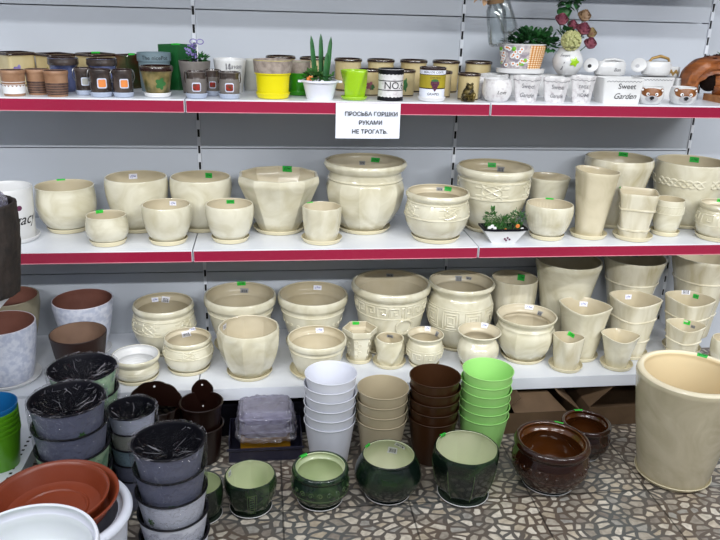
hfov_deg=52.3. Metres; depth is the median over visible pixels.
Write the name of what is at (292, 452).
crate
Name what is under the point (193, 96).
saucer
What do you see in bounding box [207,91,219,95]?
saucer
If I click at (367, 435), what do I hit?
plant pot
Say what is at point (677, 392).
plant pot
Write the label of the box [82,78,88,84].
picture
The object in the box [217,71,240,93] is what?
plant pot
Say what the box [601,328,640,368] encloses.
plant pot
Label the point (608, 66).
watering can
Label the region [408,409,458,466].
plant pot
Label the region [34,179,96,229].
plant pot
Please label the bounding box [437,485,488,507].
saucer
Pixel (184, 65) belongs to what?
plant pot
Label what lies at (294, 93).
saucer
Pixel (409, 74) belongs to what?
plant pot
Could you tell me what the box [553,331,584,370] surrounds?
plant pot
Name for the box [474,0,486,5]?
dried flower
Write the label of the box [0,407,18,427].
plant pot
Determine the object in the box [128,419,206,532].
film
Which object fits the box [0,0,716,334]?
wall
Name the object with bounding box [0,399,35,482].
metal shelf
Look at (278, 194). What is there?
plant pot
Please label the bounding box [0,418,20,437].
plastic cup
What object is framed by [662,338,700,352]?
saucer
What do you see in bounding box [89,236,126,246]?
saucer
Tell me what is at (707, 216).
plant pot
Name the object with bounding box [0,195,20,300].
pot
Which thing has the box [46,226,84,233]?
saucer
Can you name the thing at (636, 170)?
plant pot
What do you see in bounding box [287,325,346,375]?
plant pot
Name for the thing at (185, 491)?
plant pot
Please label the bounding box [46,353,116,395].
plant pot
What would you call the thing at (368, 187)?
plant pot
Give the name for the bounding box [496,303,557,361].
plant pot
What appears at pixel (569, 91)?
plant pot
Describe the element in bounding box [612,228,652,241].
saucer
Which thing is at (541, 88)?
plant pot
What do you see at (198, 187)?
plant pot
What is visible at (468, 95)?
cat figurine
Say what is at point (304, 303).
plant pot
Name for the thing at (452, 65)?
plant pot
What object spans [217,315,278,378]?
plant pot
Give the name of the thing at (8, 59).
plant pot
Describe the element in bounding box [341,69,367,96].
plant pot
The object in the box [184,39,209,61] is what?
plant
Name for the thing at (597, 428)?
plant pot
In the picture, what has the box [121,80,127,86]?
picture
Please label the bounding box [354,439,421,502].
plant pot
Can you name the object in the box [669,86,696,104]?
cup
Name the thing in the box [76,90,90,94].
saucer
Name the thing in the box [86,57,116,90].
plant pot
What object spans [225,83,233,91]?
picture frame
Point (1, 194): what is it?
plastic bag
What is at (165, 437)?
plant pot
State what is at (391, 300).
plant pot
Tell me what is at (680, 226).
saucer
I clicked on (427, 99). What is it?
saucer
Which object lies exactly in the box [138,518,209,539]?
plant pot
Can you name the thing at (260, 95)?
saucer
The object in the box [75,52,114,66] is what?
plant pot
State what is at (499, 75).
plant pot
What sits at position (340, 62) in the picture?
plant pot
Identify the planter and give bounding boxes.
[0,503,99,539]
[97,480,132,539]
[130,381,181,422]
[179,379,222,432]
[182,401,223,465]
[478,223,527,243]
[496,43,546,74]
[594,76,644,103]
[631,75,674,98]
[669,76,698,87]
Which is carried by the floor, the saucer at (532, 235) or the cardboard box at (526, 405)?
the cardboard box at (526, 405)
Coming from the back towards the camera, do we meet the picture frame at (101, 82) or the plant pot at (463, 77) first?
the plant pot at (463, 77)
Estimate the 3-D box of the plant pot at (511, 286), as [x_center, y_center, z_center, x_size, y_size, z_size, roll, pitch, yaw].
[0.635,0.148,3.062,0.189,0.252,0.188,10,21,23]
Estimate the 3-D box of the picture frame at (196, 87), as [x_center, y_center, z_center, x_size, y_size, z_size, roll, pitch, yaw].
[-0.516,-0.577,2.315,0.028,0.028,0.005,-1,20,-7]
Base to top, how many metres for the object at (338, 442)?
0.172 m
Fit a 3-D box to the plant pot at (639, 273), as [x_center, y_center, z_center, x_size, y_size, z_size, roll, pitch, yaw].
[1.127,0.107,3.075,0.254,0.348,0.254,-14,25,-37]
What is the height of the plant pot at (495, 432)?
0.172 m
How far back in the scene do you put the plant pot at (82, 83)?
2.32 m
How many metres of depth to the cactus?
2.37 m
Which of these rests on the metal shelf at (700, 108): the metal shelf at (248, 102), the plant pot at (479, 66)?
the plant pot at (479, 66)
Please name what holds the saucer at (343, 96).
on the metal shelf at (248, 102)
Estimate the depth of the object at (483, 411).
2.46 m
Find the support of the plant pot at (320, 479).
on the saucer
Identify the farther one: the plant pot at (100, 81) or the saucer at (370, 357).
the saucer at (370, 357)
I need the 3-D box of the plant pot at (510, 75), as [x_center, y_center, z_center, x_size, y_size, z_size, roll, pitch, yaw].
[0.594,-0.675,2.675,0.085,0.077,0.085,16,24,35]
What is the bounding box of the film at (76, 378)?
[25,378,109,434]
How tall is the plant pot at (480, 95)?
0.074 m
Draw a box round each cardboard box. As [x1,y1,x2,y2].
[504,388,578,433]
[564,385,634,424]
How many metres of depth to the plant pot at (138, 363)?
2.62 m
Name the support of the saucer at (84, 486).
in the saucer at (112, 495)
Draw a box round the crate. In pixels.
[227,415,303,462]
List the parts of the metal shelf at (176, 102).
price rail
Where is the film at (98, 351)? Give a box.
[45,351,118,382]
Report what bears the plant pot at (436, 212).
on the saucer at (415, 237)
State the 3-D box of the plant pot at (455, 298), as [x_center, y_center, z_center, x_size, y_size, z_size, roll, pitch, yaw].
[0.400,0.165,2.957,0.267,0.265,0.267,-13,24,-35]
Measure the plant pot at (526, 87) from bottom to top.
0.086 m
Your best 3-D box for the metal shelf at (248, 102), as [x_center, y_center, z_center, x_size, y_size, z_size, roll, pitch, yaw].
[-0.085,-0.597,2.576,0.991,0.040,0.431,-1,20,-7]
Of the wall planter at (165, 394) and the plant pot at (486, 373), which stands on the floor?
the wall planter at (165, 394)
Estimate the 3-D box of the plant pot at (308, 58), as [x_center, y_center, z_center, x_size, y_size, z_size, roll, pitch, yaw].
[-0.168,-0.714,2.667,0.104,0.118,0.104,15,23,32]
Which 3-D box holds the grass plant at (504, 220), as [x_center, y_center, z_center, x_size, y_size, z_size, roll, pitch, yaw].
[0.523,-0.189,2.640,0.176,0.091,0.065,-1,20,-7]
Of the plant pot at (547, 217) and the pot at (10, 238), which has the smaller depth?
the pot at (10, 238)
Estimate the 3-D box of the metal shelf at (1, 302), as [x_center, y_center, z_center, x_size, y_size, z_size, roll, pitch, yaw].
[-1.187,0.202,1.731,0.430,0.040,1.000,-1,20,-7]
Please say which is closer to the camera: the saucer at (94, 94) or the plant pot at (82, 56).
the saucer at (94, 94)
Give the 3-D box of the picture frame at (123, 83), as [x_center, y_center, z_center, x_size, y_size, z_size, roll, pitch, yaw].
[-0.738,-0.583,2.293,0.026,0.029,0.009,-1,20,-7]
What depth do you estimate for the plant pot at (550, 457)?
2.37 m
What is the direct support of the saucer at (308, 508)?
on the floor
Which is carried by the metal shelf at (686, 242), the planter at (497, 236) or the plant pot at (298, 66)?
the planter at (497, 236)
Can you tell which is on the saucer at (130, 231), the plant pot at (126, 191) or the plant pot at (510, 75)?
the plant pot at (126, 191)
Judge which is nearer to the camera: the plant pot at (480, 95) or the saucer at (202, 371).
the plant pot at (480, 95)
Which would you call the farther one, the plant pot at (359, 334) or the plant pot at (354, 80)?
the plant pot at (359, 334)
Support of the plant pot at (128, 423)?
on the plant pot at (120, 442)
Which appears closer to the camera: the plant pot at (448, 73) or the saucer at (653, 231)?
the plant pot at (448, 73)
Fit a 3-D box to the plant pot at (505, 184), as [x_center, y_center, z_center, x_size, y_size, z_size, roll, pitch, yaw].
[0.506,-0.282,2.799,0.292,0.237,0.292,0,20,-5]
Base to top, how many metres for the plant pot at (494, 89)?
0.075 m
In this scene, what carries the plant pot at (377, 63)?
on the metal shelf at (248, 102)
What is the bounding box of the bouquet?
[555,0,596,50]
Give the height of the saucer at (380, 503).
0.012 m
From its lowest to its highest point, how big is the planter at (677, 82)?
0.078 m
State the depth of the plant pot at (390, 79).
2.39 m
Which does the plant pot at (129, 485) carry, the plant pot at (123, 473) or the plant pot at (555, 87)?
the plant pot at (123, 473)
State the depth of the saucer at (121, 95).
2.31 m
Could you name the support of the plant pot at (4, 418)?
on the plant pot at (9, 421)
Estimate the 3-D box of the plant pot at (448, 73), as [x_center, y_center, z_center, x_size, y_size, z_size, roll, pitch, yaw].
[0.281,-0.650,2.562,0.079,0.090,0.079,0,20,-5]
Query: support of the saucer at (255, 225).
on the metal shelf at (398, 242)
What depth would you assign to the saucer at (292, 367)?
2.70 m
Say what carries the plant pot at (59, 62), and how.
on the metal shelf at (176, 102)
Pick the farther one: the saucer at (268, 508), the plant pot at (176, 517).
the saucer at (268, 508)
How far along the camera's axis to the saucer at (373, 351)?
2.87 m
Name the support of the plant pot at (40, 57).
on the metal shelf at (176, 102)
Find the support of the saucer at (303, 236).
on the metal shelf at (398, 242)
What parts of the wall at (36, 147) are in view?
panel, panel, panel, panel, panel, panel, panel, panel, panel, panel, panel, panel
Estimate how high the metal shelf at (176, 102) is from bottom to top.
0.040 m
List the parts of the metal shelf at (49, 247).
price rail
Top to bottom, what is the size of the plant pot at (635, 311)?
0.240 m
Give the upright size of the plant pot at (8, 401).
0.120 m
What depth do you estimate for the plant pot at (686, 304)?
2.92 m
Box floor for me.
[32,347,719,539]
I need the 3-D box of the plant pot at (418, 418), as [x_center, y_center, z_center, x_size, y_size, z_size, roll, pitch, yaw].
[0.250,0.540,2.534,0.174,0.172,0.174,-1,20,-7]
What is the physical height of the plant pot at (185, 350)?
0.125 m
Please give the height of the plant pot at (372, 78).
0.090 m
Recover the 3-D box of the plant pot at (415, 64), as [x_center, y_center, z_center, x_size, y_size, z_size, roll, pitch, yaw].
[0.196,-0.718,2.709,0.102,0.116,0.102,6,20,11]
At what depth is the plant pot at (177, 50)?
2.52 m
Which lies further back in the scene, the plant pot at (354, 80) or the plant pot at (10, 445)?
the plant pot at (354, 80)
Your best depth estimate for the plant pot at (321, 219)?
2.56 m
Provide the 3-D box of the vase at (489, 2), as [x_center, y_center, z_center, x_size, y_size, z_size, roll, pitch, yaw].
[0.465,-0.896,2.456,0.081,0.287,0.066,-1,20,-7]
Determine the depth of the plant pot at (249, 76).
2.58 m
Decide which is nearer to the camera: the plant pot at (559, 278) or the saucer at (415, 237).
the saucer at (415, 237)
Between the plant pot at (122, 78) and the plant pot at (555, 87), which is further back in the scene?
the plant pot at (555, 87)
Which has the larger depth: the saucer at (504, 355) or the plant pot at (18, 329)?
the saucer at (504, 355)
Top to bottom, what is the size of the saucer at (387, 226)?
0.018 m
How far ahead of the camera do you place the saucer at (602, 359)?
2.81 m
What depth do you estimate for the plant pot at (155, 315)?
2.77 m
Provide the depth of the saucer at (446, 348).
2.91 m
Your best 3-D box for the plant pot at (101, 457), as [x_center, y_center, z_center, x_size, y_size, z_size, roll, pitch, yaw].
[-0.815,0.561,2.097,0.205,0.152,0.205,2,20,1]
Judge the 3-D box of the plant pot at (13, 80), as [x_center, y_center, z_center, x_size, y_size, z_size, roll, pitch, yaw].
[-1.074,-0.581,2.273,0.074,0.078,0.074,-8,22,-25]
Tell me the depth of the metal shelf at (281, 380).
2.70 m
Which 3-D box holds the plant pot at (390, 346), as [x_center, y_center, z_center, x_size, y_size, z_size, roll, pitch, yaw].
[0.114,0.302,2.790,0.118,0.104,0.116,-1,20,-7]
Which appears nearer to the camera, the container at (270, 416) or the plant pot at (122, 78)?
the plant pot at (122, 78)
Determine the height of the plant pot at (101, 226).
0.097 m
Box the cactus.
[302,34,334,80]
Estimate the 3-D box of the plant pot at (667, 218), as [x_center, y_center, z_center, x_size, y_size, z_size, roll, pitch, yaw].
[1.174,-0.208,2.801,0.114,0.132,0.114,-1,20,-7]
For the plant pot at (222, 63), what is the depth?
2.47 m
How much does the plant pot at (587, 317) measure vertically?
0.218 m
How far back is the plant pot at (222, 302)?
2.93 m
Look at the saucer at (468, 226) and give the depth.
2.77 m
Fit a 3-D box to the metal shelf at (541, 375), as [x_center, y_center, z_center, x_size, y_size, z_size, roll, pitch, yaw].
[0.878,0.335,3.001,0.991,0.046,0.501,-1,20,-7]
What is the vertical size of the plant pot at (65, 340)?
0.180 m
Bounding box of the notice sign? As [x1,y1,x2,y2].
[335,103,400,138]
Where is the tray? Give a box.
[496,67,544,74]
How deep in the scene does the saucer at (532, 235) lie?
2.69 m
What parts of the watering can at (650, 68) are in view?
handle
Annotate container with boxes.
[239,396,291,424]
[239,409,291,437]
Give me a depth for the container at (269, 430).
2.57 m
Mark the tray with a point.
(503, 70)
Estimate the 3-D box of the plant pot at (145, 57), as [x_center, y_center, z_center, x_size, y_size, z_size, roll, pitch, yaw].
[-0.699,-0.674,2.498,0.112,0.130,0.113,0,20,-5]
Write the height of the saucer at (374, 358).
0.018 m
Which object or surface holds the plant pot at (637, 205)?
on the saucer at (615, 232)
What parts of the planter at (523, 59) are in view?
daisy panel, gingham panel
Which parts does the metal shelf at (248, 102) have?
price rail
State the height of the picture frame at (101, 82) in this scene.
0.031 m
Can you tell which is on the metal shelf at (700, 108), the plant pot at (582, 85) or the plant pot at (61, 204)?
the plant pot at (582, 85)
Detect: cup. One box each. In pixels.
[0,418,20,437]
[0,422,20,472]
[639,85,663,104]
[669,66,679,76]
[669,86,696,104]
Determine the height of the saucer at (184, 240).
0.018 m
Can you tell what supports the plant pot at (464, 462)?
on the saucer
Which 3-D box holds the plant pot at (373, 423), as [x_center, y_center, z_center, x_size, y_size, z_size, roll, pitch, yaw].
[0.072,0.542,2.511,0.174,0.172,0.174,-1,20,-7]
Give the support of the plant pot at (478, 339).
on the saucer
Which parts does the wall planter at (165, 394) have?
plate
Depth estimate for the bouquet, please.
2.59 m
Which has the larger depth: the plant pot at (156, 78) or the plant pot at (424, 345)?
the plant pot at (424, 345)
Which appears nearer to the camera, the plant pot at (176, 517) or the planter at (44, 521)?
the planter at (44, 521)
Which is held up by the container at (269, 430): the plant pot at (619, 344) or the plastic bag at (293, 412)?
the plastic bag at (293, 412)
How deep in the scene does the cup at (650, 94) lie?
2.51 m
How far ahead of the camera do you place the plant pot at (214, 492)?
2.21 m
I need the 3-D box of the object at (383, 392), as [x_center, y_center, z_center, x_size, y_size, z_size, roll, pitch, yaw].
[0.075,0.472,2.486,0.174,0.172,0.174,-1,20,-7]
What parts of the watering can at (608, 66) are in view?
handle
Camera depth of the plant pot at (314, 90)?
2.37 m
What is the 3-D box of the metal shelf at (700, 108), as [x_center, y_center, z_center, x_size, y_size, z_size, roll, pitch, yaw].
[0.901,-0.613,2.701,0.991,0.040,0.431,-1,20,-7]
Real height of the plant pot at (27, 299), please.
0.230 m
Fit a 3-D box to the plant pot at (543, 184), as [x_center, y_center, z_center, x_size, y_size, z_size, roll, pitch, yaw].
[0.736,-0.281,2.895,0.166,0.183,0.166,2,20,1]
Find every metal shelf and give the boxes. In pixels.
[0,84,186,112]
[0,298,8,307]
[0,333,200,398]
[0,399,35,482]
[21,218,197,264]
[185,86,489,115]
[193,215,477,261]
[200,325,462,400]
[463,214,719,257]
[479,93,719,117]
[491,319,700,389]
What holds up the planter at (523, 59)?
on the plant pot at (510, 75)
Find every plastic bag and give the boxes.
[0,192,7,206]
[235,394,297,441]
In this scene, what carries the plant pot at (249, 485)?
on the saucer
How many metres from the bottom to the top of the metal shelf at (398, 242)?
0.040 m
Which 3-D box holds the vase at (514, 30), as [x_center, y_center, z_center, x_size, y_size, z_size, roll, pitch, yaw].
[0.495,-0.928,2.491,0.104,0.249,0.060,-1,20,-7]
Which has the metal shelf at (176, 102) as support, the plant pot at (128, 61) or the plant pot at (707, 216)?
the plant pot at (128, 61)
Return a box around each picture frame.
[97,78,106,87]
[119,79,128,87]
[192,83,200,91]
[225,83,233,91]
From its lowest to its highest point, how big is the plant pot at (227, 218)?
0.127 m
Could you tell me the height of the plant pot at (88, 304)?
0.213 m
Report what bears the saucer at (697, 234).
on the metal shelf at (686, 242)
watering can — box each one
[583,58,626,75]
[631,55,670,75]
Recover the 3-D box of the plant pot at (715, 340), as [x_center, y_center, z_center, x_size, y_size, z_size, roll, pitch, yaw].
[1.436,0.313,2.880,0.117,0.095,0.117,0,20,-5]
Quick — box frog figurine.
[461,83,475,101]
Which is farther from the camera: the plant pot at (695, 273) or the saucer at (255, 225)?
the plant pot at (695, 273)
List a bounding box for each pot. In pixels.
[0,51,34,86]
[0,69,25,96]
[0,180,36,239]
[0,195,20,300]
[0,286,39,331]
[0,310,36,386]
[0,392,17,416]
[0,403,18,422]
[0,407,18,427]
[0,413,19,432]
[25,68,48,94]
[26,380,105,439]
[30,409,108,461]
[33,430,110,466]
[34,52,74,69]
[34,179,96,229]
[42,69,68,96]
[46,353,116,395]
[47,56,78,91]
[48,321,106,360]
[51,288,112,348]
[72,67,91,90]
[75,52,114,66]
[85,209,128,242]
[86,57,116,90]
[87,68,112,92]
[104,170,168,229]
[104,378,118,408]
[106,396,155,434]
[108,416,156,450]
[108,452,112,468]
[110,68,134,92]
[110,438,134,466]
[111,344,159,382]
[112,453,136,481]
[113,468,138,509]
[115,53,141,88]
[130,421,205,483]
[132,292,196,353]
[132,452,206,506]
[134,474,207,529]
[136,51,170,90]
[136,495,208,539]
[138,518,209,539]
[139,64,172,92]
[141,198,191,241]
[158,43,195,89]
[162,327,213,373]
[169,170,231,228]
[178,59,209,92]
[184,70,207,93]
[203,69,220,90]
[203,281,275,335]
[204,471,222,520]
[205,198,253,239]
[213,57,245,92]
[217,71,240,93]
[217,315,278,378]
[223,460,276,515]
[238,166,318,231]
[244,58,256,90]
[253,58,291,93]
[265,55,295,59]
[277,281,347,332]
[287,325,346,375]
[289,60,310,90]
[291,450,349,508]
[298,78,341,100]
[300,56,324,75]
[302,201,341,241]
[304,361,356,394]
[324,153,406,231]
[334,57,361,91]
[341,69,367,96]
[342,321,376,360]
[351,269,430,349]
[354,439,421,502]
[356,392,407,419]
[356,402,407,429]
[356,411,406,451]
[359,68,377,95]
[367,58,394,68]
[374,332,404,366]
[377,67,403,101]
[400,59,427,92]
[403,69,415,96]
[404,184,469,240]
[406,326,443,365]
[408,399,459,426]
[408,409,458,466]
[419,66,446,97]
[426,270,494,348]
[432,59,459,92]
[432,430,499,503]
[444,70,452,97]
[456,158,534,229]
[457,72,480,100]
[457,322,501,363]
[459,398,509,424]
[459,407,508,448]
[462,357,513,389]
[465,60,492,72]
[478,76,486,97]
[481,72,508,77]
[482,77,511,101]
[491,270,537,325]
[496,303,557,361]
[509,74,537,95]
[511,420,590,493]
[513,75,541,102]
[525,198,573,236]
[529,172,570,199]
[535,256,602,331]
[538,74,565,96]
[543,76,570,102]
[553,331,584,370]
[559,297,612,359]
[561,409,611,459]
[566,74,591,96]
[571,75,596,102]
[574,165,620,236]
[584,151,654,225]
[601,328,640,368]
[603,255,667,328]
[609,290,662,356]
[617,186,659,238]
[635,349,719,490]
[652,154,719,225]
[652,195,685,232]
[664,290,716,336]
[665,318,706,352]
[671,254,719,337]
[694,198,719,238]
[710,333,719,359]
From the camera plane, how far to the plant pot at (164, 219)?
2.48 m
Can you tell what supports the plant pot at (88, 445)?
on the plant pot at (101, 457)
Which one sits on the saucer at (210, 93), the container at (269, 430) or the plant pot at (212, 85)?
the plant pot at (212, 85)
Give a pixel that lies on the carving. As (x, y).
(704, 72)
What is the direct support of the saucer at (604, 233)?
on the metal shelf at (686, 242)
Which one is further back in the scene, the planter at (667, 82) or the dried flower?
the planter at (667, 82)
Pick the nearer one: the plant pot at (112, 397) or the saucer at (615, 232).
the plant pot at (112, 397)
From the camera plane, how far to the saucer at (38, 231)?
2.51 m
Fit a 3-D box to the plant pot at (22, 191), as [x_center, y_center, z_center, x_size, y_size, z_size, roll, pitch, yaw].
[-1.205,-0.199,2.511,0.172,0.182,0.172,-13,24,-36]
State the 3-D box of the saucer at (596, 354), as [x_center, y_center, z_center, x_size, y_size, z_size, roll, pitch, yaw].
[0.869,0.332,2.913,0.146,0.018,0.146,-1,20,-7]
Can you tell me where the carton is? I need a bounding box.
[241,433,289,447]
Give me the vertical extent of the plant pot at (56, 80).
0.078 m
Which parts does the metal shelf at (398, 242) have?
price rail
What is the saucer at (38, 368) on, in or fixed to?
on the metal shelf at (45, 357)
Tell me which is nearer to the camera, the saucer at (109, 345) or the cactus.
the cactus
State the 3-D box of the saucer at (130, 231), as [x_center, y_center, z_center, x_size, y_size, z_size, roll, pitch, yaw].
[-0.811,-0.162,2.700,0.165,0.018,0.165,-1,20,-7]
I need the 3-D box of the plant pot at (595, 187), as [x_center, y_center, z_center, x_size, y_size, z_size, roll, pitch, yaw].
[0.861,-0.251,2.722,0.158,0.253,0.162,15,23,32]
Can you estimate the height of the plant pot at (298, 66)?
0.108 m
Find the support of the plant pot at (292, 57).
on the metal shelf at (248, 102)
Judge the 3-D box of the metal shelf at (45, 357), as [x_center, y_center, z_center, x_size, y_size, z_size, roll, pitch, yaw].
[-1.095,0.366,2.751,0.991,0.046,0.501,-1,20,-7]
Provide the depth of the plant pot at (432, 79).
2.41 m
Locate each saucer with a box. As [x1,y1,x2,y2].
[0,362,41,390]
[0,459,118,524]
[0,461,109,518]
[21,228,40,243]
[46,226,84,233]
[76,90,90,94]
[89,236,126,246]
[90,91,112,96]
[105,340,111,353]
[113,91,133,97]
[115,371,158,385]
[128,229,146,233]
[144,91,171,97]
[149,235,187,245]
[167,362,210,376]
[186,92,207,98]
[188,229,210,232]
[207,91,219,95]
[209,506,222,524]
[211,233,248,243]
[219,93,239,98]
[227,366,271,381]
[229,500,271,518]
[253,222,303,235]
[256,91,289,98]
[289,90,305,95]
[290,362,304,379]
[297,499,342,511]
[301,233,341,244]
[340,223,389,234]
[341,95,366,100]
[346,353,371,363]
[365,494,408,505]
[371,349,406,354]
[372,354,405,369]
[411,232,459,243]
[418,95,444,101]
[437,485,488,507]
[443,345,456,351]
[465,221,483,232]
[500,349,544,364]
[523,482,569,495]
[529,231,563,240]
[548,357,582,373]
[570,227,606,239]
[579,352,597,362]
[600,355,632,371]
[604,225,617,228]
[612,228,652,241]
[630,349,646,359]
[634,456,711,492]
[650,226,679,236]
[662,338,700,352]
[678,225,695,228]
[695,230,719,241]
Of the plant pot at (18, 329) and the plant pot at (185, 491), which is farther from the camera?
the plant pot at (18, 329)
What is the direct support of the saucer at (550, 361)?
on the metal shelf at (541, 375)
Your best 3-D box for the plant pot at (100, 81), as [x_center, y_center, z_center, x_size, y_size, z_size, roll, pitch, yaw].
[-0.814,-0.593,2.308,0.075,0.079,0.069,7,20,14]
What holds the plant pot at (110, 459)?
in the plant pot
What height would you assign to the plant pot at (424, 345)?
0.124 m
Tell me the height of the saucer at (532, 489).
0.010 m
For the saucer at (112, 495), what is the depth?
1.79 m
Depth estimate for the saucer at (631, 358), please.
2.88 m
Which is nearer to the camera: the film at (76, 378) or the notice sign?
the film at (76, 378)
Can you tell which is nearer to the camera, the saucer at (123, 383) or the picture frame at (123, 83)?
the picture frame at (123, 83)
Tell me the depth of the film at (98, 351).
2.26 m
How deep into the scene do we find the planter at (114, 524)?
1.78 m
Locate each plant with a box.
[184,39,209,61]
[482,205,527,228]
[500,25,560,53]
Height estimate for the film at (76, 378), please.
0.435 m
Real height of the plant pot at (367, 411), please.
0.172 m
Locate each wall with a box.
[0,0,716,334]
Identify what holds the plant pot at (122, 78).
on the saucer at (121, 95)
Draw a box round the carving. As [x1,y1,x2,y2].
[679,55,719,102]
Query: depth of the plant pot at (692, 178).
2.84 m
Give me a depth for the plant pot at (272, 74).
2.35 m
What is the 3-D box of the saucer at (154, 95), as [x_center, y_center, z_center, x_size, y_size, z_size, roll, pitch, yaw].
[-0.650,-0.566,2.360,0.086,0.014,0.086,-1,20,-7]
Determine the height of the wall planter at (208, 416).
0.186 m
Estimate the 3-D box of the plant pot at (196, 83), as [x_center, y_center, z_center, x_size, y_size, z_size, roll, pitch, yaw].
[-0.523,-0.595,2.341,0.066,0.078,0.066,14,23,31]
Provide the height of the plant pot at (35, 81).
0.078 m
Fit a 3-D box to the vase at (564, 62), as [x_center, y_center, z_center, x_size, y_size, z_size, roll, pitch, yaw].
[0.754,-0.757,2.660,0.107,0.095,0.110,-1,20,-7]
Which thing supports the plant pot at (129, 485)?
on the floor
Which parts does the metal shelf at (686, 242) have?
price rail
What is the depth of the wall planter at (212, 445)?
2.47 m
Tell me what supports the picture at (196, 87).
on the plant pot at (196, 83)
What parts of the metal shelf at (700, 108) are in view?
price rail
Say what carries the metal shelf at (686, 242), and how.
attached to the wall at (36, 147)
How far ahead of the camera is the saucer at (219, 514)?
2.23 m
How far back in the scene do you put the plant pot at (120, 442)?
2.17 m
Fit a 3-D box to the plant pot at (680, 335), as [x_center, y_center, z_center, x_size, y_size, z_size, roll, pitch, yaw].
[1.253,0.282,2.849,0.128,0.165,0.128,-8,22,-25]
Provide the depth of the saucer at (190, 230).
2.66 m
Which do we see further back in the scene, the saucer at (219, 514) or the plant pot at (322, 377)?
the plant pot at (322, 377)
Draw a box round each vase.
[486,0,507,46]
[493,0,517,34]
[552,47,582,74]
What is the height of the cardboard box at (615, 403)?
0.151 m
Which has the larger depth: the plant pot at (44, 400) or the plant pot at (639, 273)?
the plant pot at (639, 273)
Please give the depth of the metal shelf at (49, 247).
2.47 m
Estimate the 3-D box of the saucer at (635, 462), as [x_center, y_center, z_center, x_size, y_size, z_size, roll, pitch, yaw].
[1.071,0.690,2.517,0.248,0.020,0.248,-1,20,-7]
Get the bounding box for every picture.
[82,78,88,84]
[98,80,105,86]
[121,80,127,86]
[193,84,199,90]
[226,84,232,90]
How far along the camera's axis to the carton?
2.52 m
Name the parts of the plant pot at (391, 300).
ring handle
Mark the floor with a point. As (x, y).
(614, 501)
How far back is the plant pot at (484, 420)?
2.47 m
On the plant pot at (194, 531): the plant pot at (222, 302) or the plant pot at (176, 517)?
the plant pot at (176, 517)
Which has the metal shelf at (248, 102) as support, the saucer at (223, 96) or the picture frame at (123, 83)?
the saucer at (223, 96)
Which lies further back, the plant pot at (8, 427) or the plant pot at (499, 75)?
the plant pot at (499, 75)
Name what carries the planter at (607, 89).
on the metal shelf at (700, 108)
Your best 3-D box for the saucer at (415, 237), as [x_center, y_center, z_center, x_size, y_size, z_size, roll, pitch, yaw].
[0.275,-0.125,2.684,0.178,0.018,0.178,-1,20,-7]
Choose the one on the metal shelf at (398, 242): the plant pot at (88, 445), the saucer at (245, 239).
the saucer at (245, 239)
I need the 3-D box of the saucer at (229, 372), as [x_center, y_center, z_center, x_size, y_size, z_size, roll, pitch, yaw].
[-0.407,0.370,2.702,0.167,0.018,0.167,-1,20,-7]
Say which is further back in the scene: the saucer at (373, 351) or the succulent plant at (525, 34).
the saucer at (373, 351)
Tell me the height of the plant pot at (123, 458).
0.114 m

